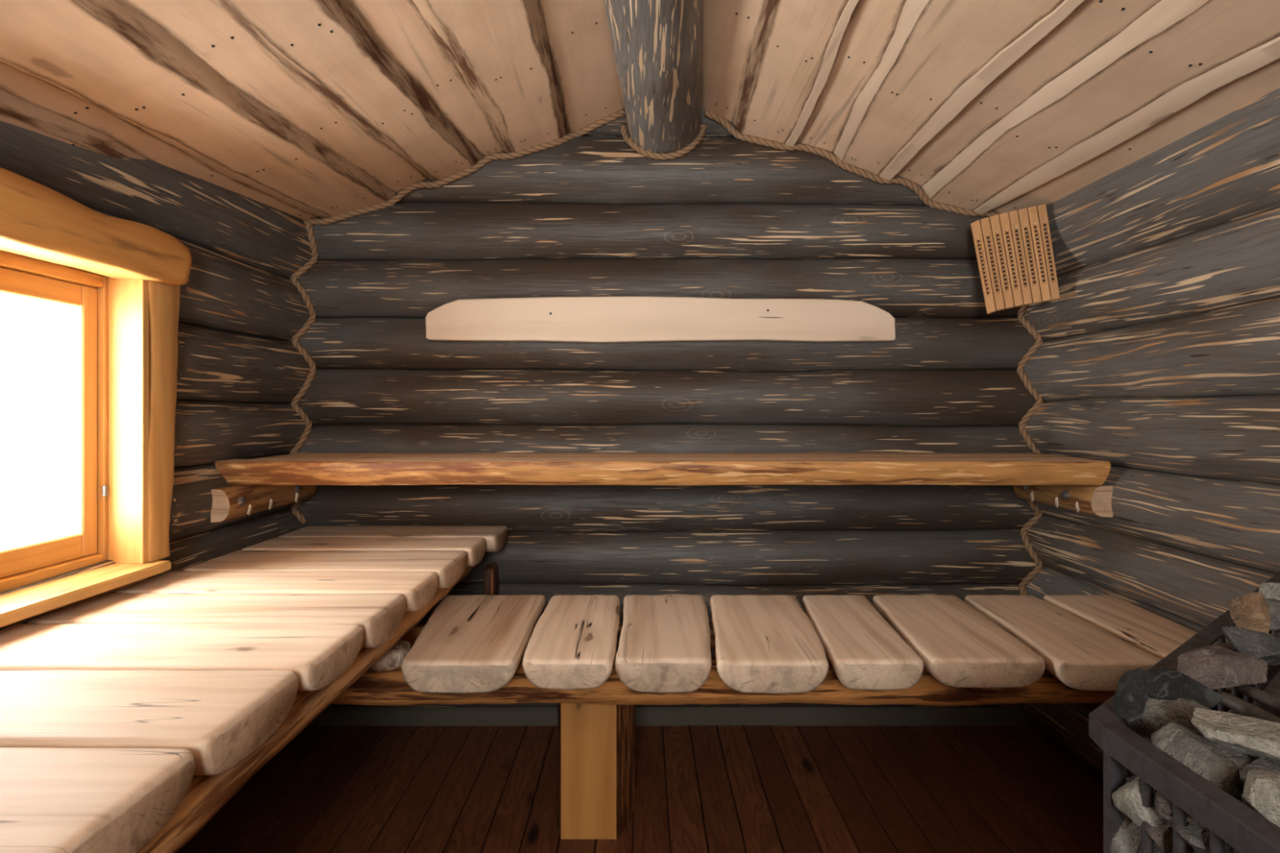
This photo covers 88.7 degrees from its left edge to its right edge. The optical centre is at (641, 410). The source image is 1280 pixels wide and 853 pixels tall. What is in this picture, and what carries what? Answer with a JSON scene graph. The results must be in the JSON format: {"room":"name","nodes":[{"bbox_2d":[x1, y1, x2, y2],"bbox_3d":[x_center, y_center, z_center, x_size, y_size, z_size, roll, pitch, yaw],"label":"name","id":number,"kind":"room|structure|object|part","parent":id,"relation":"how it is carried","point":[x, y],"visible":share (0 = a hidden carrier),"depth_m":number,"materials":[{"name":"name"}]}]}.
{"room":"sauna","nodes":[
{"label":"sauna","id":0,"kind":"room"},
{"bbox_2d":[0,120,311,630],"bbox_3d":[-1.161,0.180,0.450,0.200,1.700,3.500,0,0,0],"label":"wall","id":1,"kind":"structure","parent":0,"point":[238,370],"depth_m":1.68,"materials":[{"name":"grey wood"}]},
{"bbox_2d":[0,167,191,627],"bbox_3d":[-1.164,-0.030,1.177,0.272,0.759,0.675,0,0,0],"label":"window","id":2,"kind":"structure","parent":1,"relation":"in","point":[103,350],"depth_m":1.38,"materials":[{"name":"brown wood"}]},
{"bbox_3d":[-1.173,0.021,1.203,0.044,0.563,0.288,0,0,0],"label":"sash","id":3,"kind":"part","parent":2,"relation":"part of","materials":[{"name":"brown wood"}]},
{"bbox_3d":[-1.171,0.019,1.200,0.067,0.611,0.371,0,0,0],"label":"frame","id":4,"kind":"part","parent":2,"relation":"part of","materials":[{"name":"brown wood"}]},
{"bbox_3d":[-1.173,0.021,1.200,0.045,0.563,0.371,0,0,0],"label":"sash","id":5,"kind":"part","parent":2,"relation":"part of","materials":[{"name":"brown wood"}]},
{"bbox_3d":[-1.090,0.337,1.163,0.120,0.026,0.547,0,0,0],"label":"sill","id":6,"kind":"part","parent":2,"relation":"part of","materials":[{"name":"brown wood"}]},
{"bbox_3d":[-1.171,0.019,1.200,0.067,0.611,0.415,0,0,0],"label":"frame","id":7,"kind":"part","parent":2,"relation":"part of","materials":[{"name":"brown wood"}]},
{"bbox_3d":[-1.085,0.019,1.461,0.055,0.614,0.107,0,0,0],"label":"casing","id":8,"kind":"part","parent":2,"relation":"part of","materials":[{"name":"beige wood"}]},
{"bbox_2d":[0,0,1279,219],"bbox_3d":[0.081,-0.754,0.445,2.744,0.693,3.830,0,0,0],"label":"ceiling","id":9,"kind":"structure","parent":0,"point":[303,109],"depth_m":1.45,"materials":[{"name":"beige wood"}]},
{"bbox_2d":[302,108,626,225],"bbox_3d":[-0.579,-0.775,2.107,1.058,0.385,0.072,0,0,0],"label":"rope","id":10,"kind":"object","parent":9,"relation":"attached to","point":[494,156],"visible":0.98,"depth_m":2.09,"materials":[{"name":"fabric"}]},
{"bbox_2d":[604,0,703,153],"bbox_3d":[-0.064,-0.940,0.433,0.248,0.250,3.525,0,0,5],"label":"ridge beam","id":11,"kind":"structure","parent":9,"relation":"attached to","point":[657,45],"depth_m":1.61,"materials":[{"name":"grey wood"}]},
{"bbox_2d":[619,123,706,159],"bbox_3d":[0.070,-0.865,2.107,0.281,0.133,0.068,0,0,0],"label":"rope","id":12,"kind":"object","parent":11,"relation":"attached to","point":[696,141],"visible":0.99,"depth_m":2.08,"materials":[{"name":"fabric"}]},
{"bbox_2d":[703,110,1020,225],"bbox_3d":[0.719,-0.775,2.108,1.040,0.376,0.073,0,0,0],"label":"rope","id":13,"kind":"object","parent":9,"relation":"attached to","point":[802,147],"visible":0.94,"depth_m":2.09,"materials":[{"name":"fabric"}]},
{"bbox_2d":[176,725,1103,852],"bbox_3d":[0.091,1.060,0.475,2.782,0.060,3.750,0,0,0],"label":"floor","id":14,"kind":"structure","parent":0,"point":[331,788],"depth_m":1.75,"materials":[{"name":"brown wood"}]},
{"bbox_2d":[0,525,507,852],"bbox_3d":[-0.765,0.701,0.962,0.666,0.659,2.324,0,0,0],"label":"bench","id":15,"kind":"object","parent":14,"relation":"on","point":[131,717],"visible":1,"depth_m":0.96,"materials":[{"name":"beige wood"}]},
{"bbox_3d":[-0.555,0.466,0.945,0.106,0.064,2.290,0,0,0],"label":"rail","id":16,"kind":"part","parent":15,"relation":"part of","materials":[{"name":"brown wood"}]},
{"bbox_2d":[331,595,1251,839],"bbox_3d":[0.215,0.765,1.543,2.149,0.531,0.482,0,0,0],"label":"bench","id":17,"kind":"object","parent":14,"relation":"on","point":[579,656],"visible":0.9,"depth_m":1.40,"materials":[{"name":"beige wood"}]},
{"bbox_2d":[366,640,410,671],"bbox_3d":[-0.580,0.543,1.455,0.116,0.047,0.110,0,0,0],"label":"block","id":18,"kind":"object","parent":17,"relation":"on","point":[393,659],"visible":0.36,"depth_m":1.41,"materials":[{"name":"beige wood"}]},
{"bbox_3d":[0.188,0.596,1.734,2.095,0.059,0.079,0,0,0],"label":"rail","id":19,"kind":"part","parent":17,"relation":"part of","materials":[{"name":"beige wood"}]},
{"bbox_3d":[-0.113,0.799,1.632,0.200,0.462,0.120,0,0,0],"label":"post","id":20,"kind":"part","parent":17,"relation":"part of","materials":[{"name":"brown wood"}]},
{"bbox_3d":[0.188,0.596,1.455,2.095,0.058,0.200,0,0,0],"label":"rail","id":21,"kind":"part","parent":17,"relation":"part of","materials":[{"name":"brown wood"}]},
{"bbox_2d":[1088,571,1279,852],"bbox_3d":[0.810,0.648,0.635,0.810,0.764,1.069,0,0,0],"label":"stove","id":22,"kind":"object","parent":14,"relation":"on","point":[1228,820],"visible":0.56,"depth_m":0.54,"materials":[{"name":"metal"}]},
{"bbox_3d":[0.415,0.664,0.576,0.012,0.732,0.009,0,0,0],"label":"corner post","id":23,"kind":"part","parent":22,"relation":"part of","materials":[{"name":"metal"}]},
{"bbox_2d":[1113,667,1147,724],"bbox_3d":[0.446,0.258,0.598,0.025,0.052,0.024,0,0,0],"label":"stone","id":24,"kind":"object","parent":22,"relation":"in","point":[1131,696],"visible":1,"depth_m":0.59,"materials":[{"name":"grey stone"}]},
{"bbox_2d":[1134,828,1141,852],"bbox_3d":[0.443,0.379,0.555,0.050,0.051,0.040,0,0,27],"label":"stone","id":25,"kind":"object","parent":22,"relation":"in","point":[1138,850],"visible":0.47,"depth_m":0.55,"materials":[{"name":"grey stone"}]},
{"bbox_2d":[1109,814,1164,852],"bbox_3d":[0.435,0.371,0.557,0.062,0.074,0.038,0,0,31],"label":"stone","id":26,"kind":"object","parent":25,"relation":"on","point":[1126,838],"visible":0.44,"depth_m":0.56,"materials":[{"name":"grey stone"}]},
{"bbox_2d":[1141,824,1195,852],"bbox_3d":[0.435,0.342,0.541,0.047,0.047,0.053,0,0,0],"label":"stone","id":27,"kind":"object","parent":26,"relation":"on","point":[1162,834],"visible":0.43,"depth_m":0.52,"materials":[{"name":"stone"}]},
{"bbox_2d":[1153,788,1156,805],"bbox_3d":[0.436,0.321,0.538,0.041,0.049,0.044,0,0,-20],"label":"stone","id":28,"kind":"object","parent":27,"relation":"on","point":[1154,790],"visible":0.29,"depth_m":0.54,"materials":[{"name":"grey stone"}]},
{"bbox_2d":[1111,774,1168,828],"bbox_3d":[0.433,0.332,0.555,0.056,0.049,0.060,0,0,0],"label":"stone","id":29,"kind":"object","parent":28,"relation":"on","point":[1127,798],"visible":0.48,"depth_m":0.55,"materials":[{"name":"grey stone"}]},
{"bbox_2d":[1124,776,1137,783],"bbox_3d":[0.434,0.332,0.551,0.040,0.042,0.048,0,0,0],"label":"stone","id":30,"kind":"object","parent":29,"relation":"on","point":[1129,780],"visible":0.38,"depth_m":0.56,"materials":[{"name":"stone"}]},
{"bbox_2d":[1154,791,1195,825],"bbox_3d":[0.434,0.317,0.515,0.040,0.041,0.048,0,0,-28],"label":"stone","id":31,"kind":"object","parent":28,"relation":"on","point":[1163,806],"visible":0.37,"depth_m":0.52,"materials":[{"name":"stone"}]},
{"bbox_2d":[1166,821,1208,852],"bbox_3d":[0.437,0.332,0.509,0.055,0.034,0.063,0,0,0],"label":"stone","id":32,"kind":"object","parent":31,"relation":"on","point":[1186,835],"visible":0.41,"depth_m":0.49,"materials":[{"name":"grey stone"}]},
{"bbox_2d":[1186,819,1239,852],"bbox_3d":[0.437,0.325,0.488,0.044,0.039,0.036,0,0,-13],"label":"stone","id":33,"kind":"object","parent":32,"relation":"on","point":[1195,828],"visible":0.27,"depth_m":0.49,"materials":[{"name":"stone"}]},
{"bbox_2d":[1120,695,1211,740],"bbox_3d":[0.493,0.285,0.595,0.101,0.046,0.043,0,0,24],"label":"stone","id":34,"kind":"object","parent":22,"relation":"in","point":[1158,713],"visible":0.3,"depth_m":0.59,"materials":[{"name":"grey stone"}]},
{"bbox_2d":[1144,668,1224,708],"bbox_3d":[0.503,0.263,0.611,0.075,0.041,0.033,0,0,0],"label":"stone","id":35,"kind":"object","parent":34,"relation":"on","point":[1162,683],"visible":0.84,"depth_m":0.60,"materials":[{"name":"grey stone"}]},
{"bbox_2d":[1176,645,1267,689],"bbox_3d":[0.576,0.259,0.654,0.092,0.044,0.046,0,0,0],"label":"stone","id":36,"kind":"object","parent":22,"relation":"in","point":[1215,667],"visible":0.87,"depth_m":0.64,"materials":[{"name":"grey stone"}]},
{"bbox_2d":[1205,642,1238,652],"bbox_3d":[0.658,0.273,0.741,0.044,0.017,0.021,0,0,-15],"label":"stone","id":37,"kind":"object","parent":22,"relation":"in","point":[1227,646],"visible":0.25,"depth_m":0.74,"materials":[{"name":"grey stone"}]},
{"bbox_2d":[1229,794,1247,806],"bbox_3d":[0.468,0.332,0.546,0.073,0.063,0.073,0,0,31],"label":"stone","id":38,"kind":"object","parent":22,"relation":"in","point":[1239,798],"visible":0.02,"depth_m":0.52,"materials":[{"name":"stone"}]},
{"bbox_2d":[1151,722,1253,796],"bbox_3d":[0.462,0.284,0.537,0.071,0.041,0.058,0,0,0],"label":"stone","id":39,"kind":"object","parent":38,"relation":"on","point":[1220,766],"visible":0.7,"depth_m":0.53,"materials":[{"name":"grey stone"}]},
{"bbox_2d":[1194,730,1257,761],"bbox_3d":[0.501,0.283,0.535,0.092,0.029,0.046,0,0,7],"label":"stone","id":40,"kind":"object","parent":38,"relation":"on","point":[1251,758],"visible":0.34,"depth_m":0.53,"materials":[{"name":"grey stone"}]},
{"bbox_2d":[1191,707,1279,764],"bbox_3d":[0.497,0.270,0.524,0.094,0.037,0.053,0,0,31],"label":"stone","id":41,"kind":"object","parent":40,"relation":"on","point":[1256,738],"visible":0.98,"depth_m":0.52,"materials":[{"name":"grey stone"}]},
{"bbox_2d":[1239,757,1279,790],"bbox_3d":[0.481,0.287,0.503,0.039,0.033,0.032,0,0,0],"label":"stone","id":42,"kind":"object","parent":38,"relation":"on","point":[1261,763],"visible":0.38,"depth_m":0.51,"materials":[{"name":"stone"}]},
{"bbox_2d":[1227,591,1271,633],"bbox_3d":[0.732,0.246,0.791,0.038,0.059,0.042,0,0,30],"label":"stone","id":43,"kind":"object","parent":22,"relation":"in","point":[1251,611],"visible":0.8,"depth_m":0.78,"materials":[{"name":"brown stone"}]},
{"bbox_3d":[0.563,0.279,0.377,0.013,0.013,0.515,0,0,0],"label":"lid edge rod","id":44,"kind":"part","parent":22,"relation":"part of","materials":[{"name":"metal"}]},
{"bbox_2d":[1221,626,1279,665],"bbox_3d":[0.659,0.253,0.700,0.066,0.045,0.041,0,0,0],"label":"stone","id":45,"kind":"object","parent":22,"relation":"on","point":[1265,646],"visible":0.88,"depth_m":0.69,"materials":[{"name":"stone"}]},
{"bbox_3d":[0.587,0.272,0.386,0.014,0.011,0.531,0,0,1],"label":"lid edge rod","id":46,"kind":"part","parent":22,"relation":"part of","materials":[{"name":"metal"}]},
{"bbox_2d":[1253,664,1279,705],"bbox_3d":[0.762,0.332,0.760,0.078,0.078,0.052,0,0,10],"label":"stone","id":47,"kind":"object","parent":22,"relation":"in","point":[1271,668],"visible":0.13,"depth_m":0.77,"materials":[{"name":"stone"}]},
{"bbox_3d":[0.883,0.285,0.572,0.571,0.019,0.880,0,0,0],"label":"stove lid","id":48,"kind":"part","parent":22,"relation":"part of","materials":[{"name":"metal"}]},
{"bbox_2d":[1258,582,1279,599],"bbox_3d":[0.902,0.261,0.921,0.045,0.043,0.030,0,0,-12],"label":"stone","id":49,"kind":"object","parent":22,"relation":"in","point":[1268,590],"visible":0.63,"depth_m":0.92,"materials":[{"name":"grey stone"}]},
{"bbox_2d":[1265,598,1279,631],"bbox_3d":[0.798,0.257,0.822,0.047,0.043,0.057,0,0,-38],"label":"stone","id":50,"kind":"object","parent":22,"relation":"in","point":[1273,605],"visible":0.28,"depth_m":0.81,"materials":[{"name":"grey stone"}]},
{"bbox_3d":[0.837,0.272,0.837,0.614,0.011,0.011,0,0,-37],"label":"lid edge rod","id":51,"kind":"part","parent":22,"relation":"part of","materials":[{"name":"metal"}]},
{"bbox_3d":[0.468,0.337,0.455,0.068,0.076,0.071,0,0,0],"label":"stone","id":52,"kind":"object","parent":22,"relation":"in","visible":0},
{"bbox_2d":[1241,768,1279,827],"bbox_3d":[0.457,0.284,0.475,0.034,0.043,0.046,0,0,34],"label":"stone","id":53,"kind":"object","parent":52,"relation":"on","point":[1261,791],"visible":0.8,"depth_m":0.46,"materials":[{"name":"grey stone"}]},
{"bbox_2d":[285,109,1047,706],"bbox_3d":[0.081,-0.077,2.183,2.664,2.105,0.193,0,0,0],"label":"wall","id":54,"kind":"structure","parent":0,"point":[589,215],"depth_m":2.11,"materials":[{"name":"grey wood"}]},
{"bbox_2d":[289,222,318,524],"bbox_3d":[-1.085,-0.119,2.113,0.080,0.969,0.065,0,0,0],"label":"rope","id":55,"kind":"object","parent":54,"relation":"attached to","point":[294,508],"visible":0.83,"depth_m":2.10,"materials":[{"name":"fabric"}]},
{"bbox_2d":[425,296,895,342],"bbox_3d":[0.060,-0.289,2.079,1.484,0.144,0.035,0,0,0],"label":"backrest","id":56,"kind":"object","parent":54,"relation":"attached to","point":[593,319],"visible":1,"depth_m":2.06,"materials":[{"name":"beige wood"}]},
{"bbox_2d":[210,452,1112,522],"bbox_3d":[0.064,0.208,1.877,2.372,0.150,0.445,0,0,0],"label":"bench","id":57,"kind":"object","parent":54,"relation":"attached to","point":[264,483],"visible":1,"depth_m":1.72,"materials":[{"name":"wood"}]},
{"bbox_2d":[306,706,1036,726],"bbox_3d":[0.081,1.012,2.223,2.624,0.081,0.174,0,0,0],"label":"baseboard","id":58,"kind":"structure","parent":54,"relation":"attached to","point":[330,716],"depth_m":2.14,"materials":[{"name":"wood"}]},
{"bbox_2d":[1012,239,1044,595],"bbox_3d":[1.240,0.180,2.114,0.097,1.505,0.064,0,0,0],"label":"rope","id":59,"kind":"object","parent":54,"relation":"attached to","point":[1021,317],"visible":0.56,"depth_m":2.10,"materials":[{"name":"fabric"}]},
{"bbox_2d":[1019,88,1279,778],"bbox_3d":[1.315,0.150,0.450,0.216,1.760,3.500,0,0,0],"label":"wall","id":60,"kind":"structure","parent":0,"point":[1158,362],"depth_m":1.55,"materials":[{"name":"wood"}]},
{"bbox_2d":[970,204,1060,314],"bbox_3d":[1.103,-0.447,1.941,0.230,0.317,0.078,0,0,29],"label":"lampshade","id":61,"kind":"object","parent":60,"relation":"attached to","point":[1037,293],"visible":1,"depth_m":1.93,"materials":[{"name":"brown wood"}]}
]}

